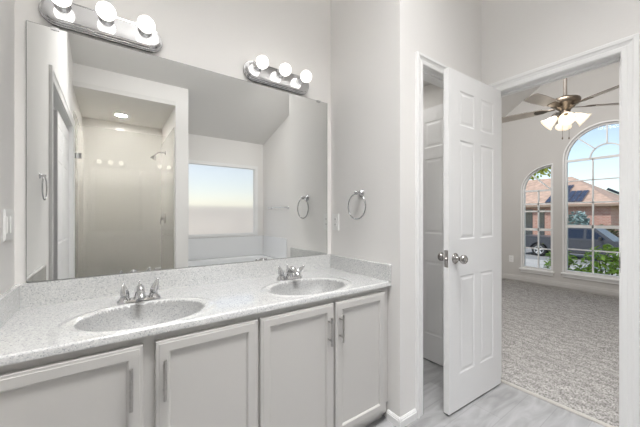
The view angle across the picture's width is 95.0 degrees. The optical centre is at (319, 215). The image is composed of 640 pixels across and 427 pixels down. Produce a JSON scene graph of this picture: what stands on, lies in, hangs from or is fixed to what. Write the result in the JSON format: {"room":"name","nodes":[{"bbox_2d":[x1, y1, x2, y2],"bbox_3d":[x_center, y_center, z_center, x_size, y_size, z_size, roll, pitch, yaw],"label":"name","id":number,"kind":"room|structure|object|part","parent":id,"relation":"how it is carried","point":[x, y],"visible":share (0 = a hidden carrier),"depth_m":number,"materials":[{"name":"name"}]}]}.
{"room":"bathroom","nodes":[
{"label":"bathroom","id":0,"kind":"room"},
{"bbox_2d":[0,0,14,294],"bbox_3d":[-0.280,-0.907,-0.260,0.110,4.230,3.500,0,0,-35],"label":"wall","id":1,"kind":"structure","parent":0,"point":[7,7],"depth_m":1.11,"materials":[{"name":"white paint"}]},
{"bbox_2d":[3,209,13,240],"bbox_3d":[-1.187,0.036,1.119,0.008,0.118,0.116,0,0,-35],"label":"light switch","id":2,"kind":"object","parent":1,"relation":"attached to","point":[8,214],"visible":1,"depth_m":1.10,"materials":[{"name":"white plastic"}]},
{"bbox_2d":[15,0,330,283],"bbox_3d":[-0.644,-0.922,1.701,1.869,4.200,0.120,0,0,-35],"label":"wall","id":3,"kind":"structure","parent":0,"point":[218,36],"depth_m":1.69,"materials":[{"name":"white paint"}]},
{"bbox_2d":[38,0,161,52],"bbox_3d":[-0.960,-0.877,1.317,0.464,0.120,0.140,0,0,-35],"label":"vanity light","id":4,"kind":"object","parent":3,"relation":"attached to","point":[102,22],"visible":1,"depth_m":1.32,"materials":[{"name":"silver metal"}]},
{"bbox_3d":[-1.065,-0.897,1.202,0.073,0.073,0.076,0,0,-35],"label":"bulb","id":5,"kind":"part","parent":4,"relation":"part of","materials":[{"name":"white glass"}]},
{"bbox_2d":[53,2,71,12],"bbox_3d":[-1.093,-0.897,1.242,0.060,0.060,0.032,0,0,-35],"label":"socket","id":6,"kind":"object","parent":4,"relation":"attached to","point":[56,9],"depth_m":1.25,"materials":[{"name":"silver metal"}]},
{"bbox_2d":[98,16,113,25],"bbox_3d":[-0.970,-0.897,1.330,0.060,0.060,0.032,0,0,-35],"label":"socket","id":7,"kind":"object","parent":4,"relation":"attached to","point":[101,22],"depth_m":1.33,"materials":[{"name":"silver metal"}]},
{"bbox_3d":[-0.942,-0.897,1.290,0.073,0.073,0.076,0,0,-35],"label":"bulb","id":8,"kind":"part","parent":4,"relation":"part of","materials":[{"name":"white glass"}]},
{"bbox_2d":[138,27,151,37],"bbox_3d":[-0.846,-0.897,1.418,0.060,0.060,0.032,0,0,-35],"label":"socket","id":9,"kind":"object","parent":4,"relation":"attached to","point":[141,34],"depth_m":1.42,"materials":[{"name":"silver metal"}]},
{"bbox_3d":[-0.818,-0.897,1.378,0.073,0.073,0.076,0,0,-35],"label":"bulb","id":10,"kind":"part","parent":4,"relation":"part of","materials":[{"name":"white glass"}]},
{"bbox_2d":[15,254,330,307],"bbox_3d":[-0.579,0.331,1.661,1.627,0.099,0.020,0,0,-35],"label":"backsplash","id":11,"kind":"structure","parent":3,"relation":"attached to","point":[32,294],"depth_m":1.47,"materials":[{"name":"stone"}]},
{"bbox_2d":[26,20,326,282],"bbox_3d":[-0.583,-0.265,1.665,1.558,1.093,0.009,0,0,-35],"label":"wall mirror","id":12,"kind":"object","parent":3,"relation":"attached to","point":[137,161],"visible":1,"depth_m":1.48,"materials":[{"name":"silver mirror"}]},
{"bbox_2d":[243,55,311,94],"bbox_3d":[-0.233,-0.877,1.833,0.464,0.120,0.140,0,0,-35],"label":"vanity light","id":13,"kind":"object","parent":3,"relation":"attached to","point":[259,71],"visible":1,"depth_m":1.82,"materials":[{"name":"silver metal"}]},
{"bbox_2d":[253,62,261,71],"bbox_3d":[-0.366,-0.897,1.758,0.060,0.060,0.032,0,0,-35],"label":"socket","id":14,"kind":"object","parent":13,"relation":"attached to","point":[255,68],"depth_m":1.75,"materials":[{"name":"silver metal"}]},
{"bbox_3d":[-0.338,-0.897,1.719,0.073,0.073,0.076,0,0,-35],"label":"bulb","id":15,"kind":"part","parent":13,"relation":"part of","materials":[{"name":"white glass"}]},
{"bbox_2d":[276,69,283,78],"bbox_3d":[-0.242,-0.897,1.846,0.060,0.060,0.032,0,0,-35],"label":"socket","id":16,"kind":"object","parent":13,"relation":"attached to","point":[278,75],"depth_m":1.84,"materials":[{"name":"silver metal"}]},
{"bbox_3d":[-0.214,-0.897,1.807,0.073,0.073,0.076,0,0,-35],"label":"bulb","id":17,"kind":"part","parent":13,"relation":"part of","materials":[{"name":"white glass"}]},
{"bbox_2d":[297,76,304,84],"bbox_3d":[-0.118,-0.897,1.935,0.060,0.060,0.032,0,0,-35],"label":"socket","id":18,"kind":"object","parent":13,"relation":"attached to","point":[299,81],"depth_m":1.93,"materials":[{"name":"silver metal"}]},
{"bbox_3d":[-0.091,-0.897,1.895,0.073,0.073,0.076,0,0,-35],"label":"bulb","id":19,"kind":"part","parent":13,"relation":"part of","materials":[{"name":"white glass"}]},
{"bbox_2d":[331,0,409,416],"bbox_3d":[0.009,-0.922,2.318,0.090,4.200,1.630,0,0,-35],"label":"wall","id":20,"kind":"structure","parent":0,"point":[370,39],"depth_m":1.75,"materials":[{"name":"white paint"}]},
{"bbox_2d":[332,214,338,230],"bbox_3d":[0.110,0.048,2.090,0.007,0.118,0.072,0,0,-35],"label":"wall outlet","id":21,"kind":"object","parent":20,"relation":"attached to","point":[335,217],"visible":1,"depth_m":2.08,"materials":[{"name":"white plastic"}]},
{"bbox_2d":[348,189,365,219],"bbox_3d":[0.243,-0.069,1.860,0.058,0.194,0.168,0,0,-35],"label":"towel ring","id":22,"kind":"object","parent":20,"relation":"attached to","point":[360,193],"visible":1,"depth_m":1.85,"materials":[{"name":"silver metal"}]},
{"bbox_3d":[0.243,-0.142,1.860,0.058,0.048,0.048,0,0,-35],"label":"post","id":23,"kind":"part","parent":22,"relation":"part of","materials":[{"name":"silver metal"}]},
{"bbox_2d":[410,0,481,410],"bbox_3d":[0.822,-0.907,1.964,0.825,4.230,0.110,0,0,-35],"label":"wall","id":24,"kind":"structure","parent":0,"point":[449,32],"depth_m":1.80,"materials":[{"name":"white paint"}]},
{"bbox_2d":[387,408,416,426],"bbox_3d":[0.473,1.151,1.693,0.150,0.055,0.098,0,0,-35],"label":"baseboard","id":25,"kind":"structure","parent":24,"relation":"attached to","point":[411,416],"depth_m":1.65,"materials":[{"name":"white wood"}]},
{"bbox_2d":[415,51,447,418],"bbox_3d":[0.818,0.113,1.949,0.705,2.130,0.128,0,0,-35],"label":"doorway","id":26,"kind":"structure","parent":24,"relation":"in","point":[425,66],"depth_m":1.71,"materials":[{"name":"white wood"}]},
{"bbox_2d":[423,103,443,366],"bbox_3d":[0.851,0.151,2.433,0.181,2.030,0.590,0,0,-35],"label":"door","id":27,"kind":"structure","parent":26,"relation":"attached to","point":[433,117],"depth_m":2.33,"materials":[{"name":"white wood"}]},
{"bbox_2d":[366,279,618,426],"bbox_3d":[1.563,1.232,2.031,7.100,0.132,5.500,0,0,-35],"label":"floor","id":28,"kind":"structure","parent":0,"point":[559,345],"depth_m":2.23,"materials":[{"name":"carpet"}]},
{"bbox_2d":[0,287,387,426],"bbox_3d":[-0.411,0.791,1.425,1.625,0.774,0.598,0,0,-35],"label":"vanity cabinet","id":29,"kind":"object","parent":28,"relation":"on","point":[322,363],"visible":0.97,"depth_m":1.15,"materials":[{"name":"grey paint"}]},
{"bbox_3d":[-0.751,0.765,0.870,0.388,0.669,0.020,0,0,-35],"label":"door","id":30,"kind":"part","parent":29,"relation":"part of","materials":[{"name":"grey paint"}]},
{"bbox_3d":[-0.608,0.557,0.941,0.012,0.135,0.038,0,0,-35],"label":"handle","id":31,"kind":"part","parent":29,"relation":"part of","materials":[{"name":"silver metal"}]},
{"bbox_3d":[-0.528,0.557,0.997,0.012,0.135,0.038,0,0,-35],"label":"handle","id":32,"kind":"part","parent":29,"relation":"part of","materials":[{"name":"silver metal"}]},
{"bbox_2d":[0,254,390,365],"bbox_3d":[-0.419,0.402,1.437,1.627,0.242,0.572,0,0,-35],"label":"countertop","id":33,"kind":"structure","parent":29,"relation":"on","point":[42,319],"depth_m":1.28,"materials":[{"name":"stone"}]},
{"bbox_2d":[117,278,160,304],"bbox_3d":[-0.795,0.332,1.276,0.141,0.092,0.149,0,0,2],"label":"faucet","id":34,"kind":"object","parent":33,"relation":"on","point":[139,291],"visible":1,"depth_m":1.26,"materials":[{"name":"silver metal"}]},
{"bbox_3d":[-0.838,0.331,1.259,0.052,0.078,0.052,0,0,-35],"label":"handle","id":35,"kind":"part","parent":34,"relation":"part of","materials":[{"name":"silver metal"}]},
{"bbox_3d":[-0.771,0.332,1.257,0.052,0.071,0.134,0,0,-35],"label":"spout","id":36,"kind":"part","parent":34,"relation":"part of","materials":[{"name":"silver metal"}]},
{"bbox_3d":[-0.750,0.328,1.322,0.052,0.084,0.052,0,0,-35],"label":"handle","id":37,"kind":"part","parent":34,"relation":"part of","materials":[{"name":"silver metal"}]},
{"bbox_2d":[74,300,204,330],"bbox_3d":[-0.676,0.450,1.134,0.424,0.145,0.301,0,0,-35],"label":"basin","id":38,"kind":"object","parent":33,"relation":"in","point":[152,312],"depth_m":1.22,"materials":[{"name":"stone"}]},
{"bbox_2d":[277,264,304,280],"bbox_3d":[-0.175,0.336,1.734,0.145,0.085,0.162,0,0,8],"label":"faucet","id":39,"kind":"object","parent":33,"relation":"on","point":[290,270],"visible":1,"depth_m":1.70,"materials":[{"name":"silver metal"}]},
{"bbox_3d":[-0.225,0.332,1.705,0.052,0.076,0.052,0,0,-35],"label":"handle","id":40,"kind":"part","parent":39,"relation":"part of","materials":[{"name":"silver metal"}]},
{"bbox_3d":[-0.158,0.332,1.703,0.052,0.071,0.134,0,0,-35],"label":"spout","id":41,"kind":"part","parent":39,"relation":"part of","materials":[{"name":"silver metal"}]},
{"bbox_3d":[-0.125,0.339,1.776,0.082,0.062,0.052,0,0,-35],"label":"handle","id":42,"kind":"part","parent":39,"relation":"part of","materials":[{"name":"silver metal"}]},
{"bbox_2d":[271,279,343,294],"bbox_3d":[-0.061,0.450,1.571,0.424,0.145,0.301,0,0,-35],"label":"basin","id":43,"kind":"object","parent":33,"relation":"in","point":[295,286],"depth_m":1.70,"materials":[{"name":"stone"}]},
{"bbox_3d":[-0.412,0.765,1.111,0.373,0.669,0.020,0,0,-35],"label":"door","id":44,"kind":"part","parent":29,"relation":"part of","materials":[{"name":"grey paint"}]},
{"bbox_3d":[-0.094,0.765,1.337,0.387,0.669,0.020,0,0,-35],"label":"door","id":45,"kind":"part","parent":29,"relation":"part of","materials":[{"name":"grey paint"}]},
{"bbox_3d":[0.050,0.557,1.408,0.012,0.135,0.038,0,0,-35],"label":"handle","id":46,"kind":"part","parent":29,"relation":"part of","materials":[{"name":"silver metal"}]},
{"bbox_3d":[0.109,0.557,1.450,0.012,0.135,0.038,0,0,-35],"label":"handle","id":47,"kind":"part","parent":29,"relation":"part of","materials":[{"name":"silver metal"}]},
{"bbox_3d":[0.219,0.765,1.560,0.359,0.669,0.020,0,0,-35],"label":"door","id":48,"kind":"part","parent":29,"relation":"part of","materials":[{"name":"grey paint"}]},
{"bbox_2d":[501,379,613,426],"bbox_3d":[1.451,1.171,1.845,0.020,0.014,0.637,0,0,-35],"label":"trim","id":49,"kind":"structure","parent":28,"relation":"on","point":[502,380],"depth_m":1.80,"materials":[{"name":"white wood"}]},
{"bbox_2d":[502,86,539,116],"bbox_3d":[2.775,-1.997,3.272,3.665,1.650,4.680,0,0,-35],"label":"ceiling","id":50,"kind":"structure","parent":0,"point":[509,102],"depth_m":5.00,"materials":[{"name":"white paint"}]},
{"bbox_2d":[502,78,618,139],"bbox_3d":[2.684,-1.746,3.262,1.271,1.813,1.264,0,0,-35],"label":"ceiling fan","id":51,"kind":"object","parent":50,"relation":"hanging from","point":[564,118],"visible":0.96,"depth_m":3.18,"materials":[{"name":"brown wood"}]},
{"bbox_3d":[2.423,-1.200,3.567,0.141,0.035,0.467,0,0,-43],"label":"blade","id":52,"kind":"part","parent":51,"relation":"part of","materials":[{"name":"brown"}]},
{"bbox_3d":[2.328,-1.200,3.067,0.467,0.035,0.141,0,0,-25],"label":"blade","id":53,"kind":"part","parent":51,"relation":"part of","materials":[{"name":"brown wood"}]},
{"bbox_3d":[2.595,-1.044,3.326,0.147,0.154,0.156,0,0,-35],"label":"lamp shade","id":54,"kind":"part","parent":51,"relation":"part of","materials":[{"name":"white glass"}]},
{"bbox_3d":[2.794,-1.044,3.375,0.156,0.154,0.147,0,0,-35],"label":"lamp shade","id":55,"kind":"part","parent":51,"relation":"part of","materials":[{"name":"white glass"}]},
{"bbox_3d":[2.644,-1.044,3.127,0.156,0.154,0.147,0,0,-35],"label":"lamp shade","id":56,"kind":"part","parent":51,"relation":"part of","materials":[{"name":"white glass"}]},
{"bbox_3d":[2.843,-1.044,3.176,0.147,0.154,0.156,0,0,-35],"label":"lamp shade","id":57,"kind":"part","parent":51,"relation":"part of","materials":[{"name":"white glass"}]},
{"bbox_3d":[2.773,-1.200,2.822,0.141,0.035,0.467,0,0,-7],"label":"blade","id":58,"kind":"part","parent":51,"relation":"part of","materials":[{"name":"brown wood"}]},
{"bbox_3d":[3.144,-1.200,3.170,0.467,0.035,0.141,0,0,11],"label":"blade","id":59,"kind":"part","parent":51,"relation":"part of","materials":[{"name":"brown wood"}]},
{"bbox_2d":[423,0,639,109],"bbox_3d":[1.345,-0.907,2.030,0.105,4.230,5.150,0,0,-35],"label":"wall","id":60,"kind":"structure","parent":0,"point":[519,36],"depth_m":1.86,"materials":[{"name":"white paint"}]},
{"bbox_2d":[489,33,639,426],"bbox_3d":[1.468,0.120,1.857,0.143,2.115,0.777,0,0,-35],"label":"bedroom doorway","id":61,"kind":"structure","parent":60,"relation":"in","point":[625,51],"depth_m":1.54,"materials":[{"name":"white wood"}]},
{"bbox_2d":[438,67,500,414],"bbox_3d":[0.996,0.151,1.888,0.629,2.030,0.181,0,0,-33],"label":"door","id":62,"kind":"structure","parent":61,"relation":"attached to","point":[471,257],"depth_m":1.84,"materials":[{"name":"white wood"}]},
{"bbox_3d":[0.763,0.256,1.801,0.064,0.064,0.073,0,0,-33],"label":"knob","id":63,"kind":"part","parent":62,"relation":"part of","materials":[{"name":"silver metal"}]},
{"bbox_3d":[0.822,0.256,1.710,0.064,0.064,0.073,0,0,-33],"label":"knob","id":64,"kind":"part","parent":62,"relation":"part of","materials":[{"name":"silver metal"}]},
{"bbox_2d":[502,62,618,297],"bbox_3d":[4.212,-0.747,4.293,0.140,3.850,4.400,0,0,-35],"label":"wall","id":65,"kind":"structure","parent":0,"point":[528,145],"depth_m":4.86,"materials":[{"name":"grey paint"}]},
{"bbox_2d":[509,255,513,261],"bbox_3d":[3.433,0.778,5.261,0.007,0.118,0.072,0,0,-35],"label":"wall outlet","id":66,"kind":"object","parent":65,"relation":"attached to","point":[511,257],"visible":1,"depth_m":5.25,"materials":[{"name":"white plastic"}]},
{"bbox_2d":[519,163,553,275],"bbox_3d":[3.674,0.072,4.963,0.130,1.832,0.495,0,0,-35],"label":"window","id":67,"kind":"structure","parent":65,"relation":"attached to","point":[528,269],"depth_m":4.97,"materials":[{"name":"white wood"}]},
{"bbox_3d":[3.651,0.952,4.947,0.074,0.072,0.495,0,0,-35],"label":"sill","id":68,"kind":"part","parent":67,"relation":"part of","materials":[{"name":"white wood"}]},
{"bbox_2d":[502,273,618,295],"bbox_3d":[4.149,1.101,4.249,0.013,0.086,4.400,0,0,-35],"label":"baseboard","id":69,"kind":"structure","parent":65,"relation":"attached to","point":[607,291],"depth_m":4.63,"materials":[{"name":"grey paint"}]},
{"bbox_2d":[561,120,618,284],"bbox_3d":[4.171,-0.197,4.264,0.130,2.349,1.040,0,0,-35],"label":"window","id":70,"kind":"structure","parent":65,"relation":"attached to","point":[605,278],"depth_m":4.48,"materials":[{"name":"white wood"}]},
{"bbox_3d":[4.148,0.942,4.248,0.074,0.072,1.040,0,0,-35],"label":"sill","id":71,"kind":"part","parent":70,"relation":"part of","materials":[{"name":"white wood"}]},
{"label":"outside","id":72,"kind":"structure","parent":0,"visible":0},
{"bbox_3d":[33.203,2.588,54.266,63.000,0.380,130.000,0,0,-35],"label":"lawn","id":73,"kind":"structure","parent":72,"visible":0},
{"bbox_2d":[526,177,618,235],"bbox_3d":[21.075,-0.712,34.183,13.040,6.220,21.690,0,0,-35],"label":"house","id":74,"kind":"structure","parent":73,"relation":"on","point":[607,214],"depth_m":25.46,"materials":[{"name":"red brick"}]},
{"bbox_3d":[21.244,-1.618,25.218,2.248,1.064,2.460,0,0,-35],"label":"solar panel","id":75,"kind":"part","parent":74,"relation":"part of","materials":[{"name":"blue"}]},
{"bbox_3d":[29.016,-2.239,28.628,2.620,0.831,0.659,0,0,-2],"label":"solar panel","id":76,"kind":"part","parent":74,"relation":"part of","materials":[{"name":"blue"}]},
{"bbox_2d":[568,211,590,224],"bbox_3d":[19.646,1.069,22.383,2.071,2.861,1.667,0,0,-35],"label":"shrub","id":77,"kind":"object","parent":73,"relation":"on","point":[580,218],"visible":0.41,"depth_m":22.05,"materials":[{"name":"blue plant"}]},
{"bbox_2d":[600,224,618,237],"bbox_3d":[20.690,1.559,21.255,1.580,1.884,1.611,0,0,27],"label":"shrub","id":78,"kind":"object","parent":73,"relation":"on","point":[612,231],"visible":0.17,"depth_m":20.85,"materials":[{"name":"green plant"}]},
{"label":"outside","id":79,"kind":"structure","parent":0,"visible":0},
{"bbox_2d":[526,259,618,275],"bbox_3d":[7.289,2.078,11.314,13.010,1.200,70.000,0,0,-35],"label":"yard","id":80,"kind":"structure","parent":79,"point":[529,262],"depth_m":13.20,"materials":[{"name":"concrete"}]},
{"bbox_2d":[530,150,570,179],"bbox_3d":[8.691,-1.070,11.948,2.859,6.307,2.349,0,0,-35],"label":"tree","id":81,"kind":"object","parent":80,"relation":"on","point":[546,170],"visible":0.05,"depth_m":11.71,"materials":[{"name":"green plant"}]},
{"bbox_2d":[543,251,580,270],"bbox_3d":[5.015,1.196,6.072,0.689,1.003,0.654,0,0,-35],"label":"shrub","id":82,"kind":"object","parent":80,"relation":"on","point":[571,262],"visible":0.2,"depth_m":6.00,"materials":[{"name":"green plant"}]},
{"bbox_2d":[579,243,618,275],"bbox_3d":[5.308,1.103,5.462,0.781,1.174,0.740,0,0,-35],"label":"shrub","id":83,"kind":"object","parent":80,"relation":"on","point":[614,264],"visible":0.41,"depth_m":5.42,"materials":[{"name":"green plant"}]},
{"bbox_3d":[5.364,1.238,5.402,0.433,0.903,0.260,0,0,-35],"label":"stem","id":84,"kind":"part","parent":83,"relation":"part of","materials":[{"name":"green plant"}]},
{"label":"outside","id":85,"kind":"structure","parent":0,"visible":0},
{"bbox_2d":[526,248,613,265],"bbox_3d":[10.059,2.638,25.550,8.000,0.280,90.000,0,0,-35],"label":"road","id":86,"kind":"structure","parent":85,"point":[529,254],"depth_m":17.34,"materials":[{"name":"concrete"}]},
{"bbox_2d":[526,228,618,257],"bbox_3d":[15.214,1.578,17.087,2.340,1.840,5.930,0,0,-35],"label":"pickup truck","id":87,"kind":"object","parent":86,"relation":"on","point":[578,238],"visible":0.41,"depth_m":16.41,"materials":[{"name":"grey paint"}]}
]}

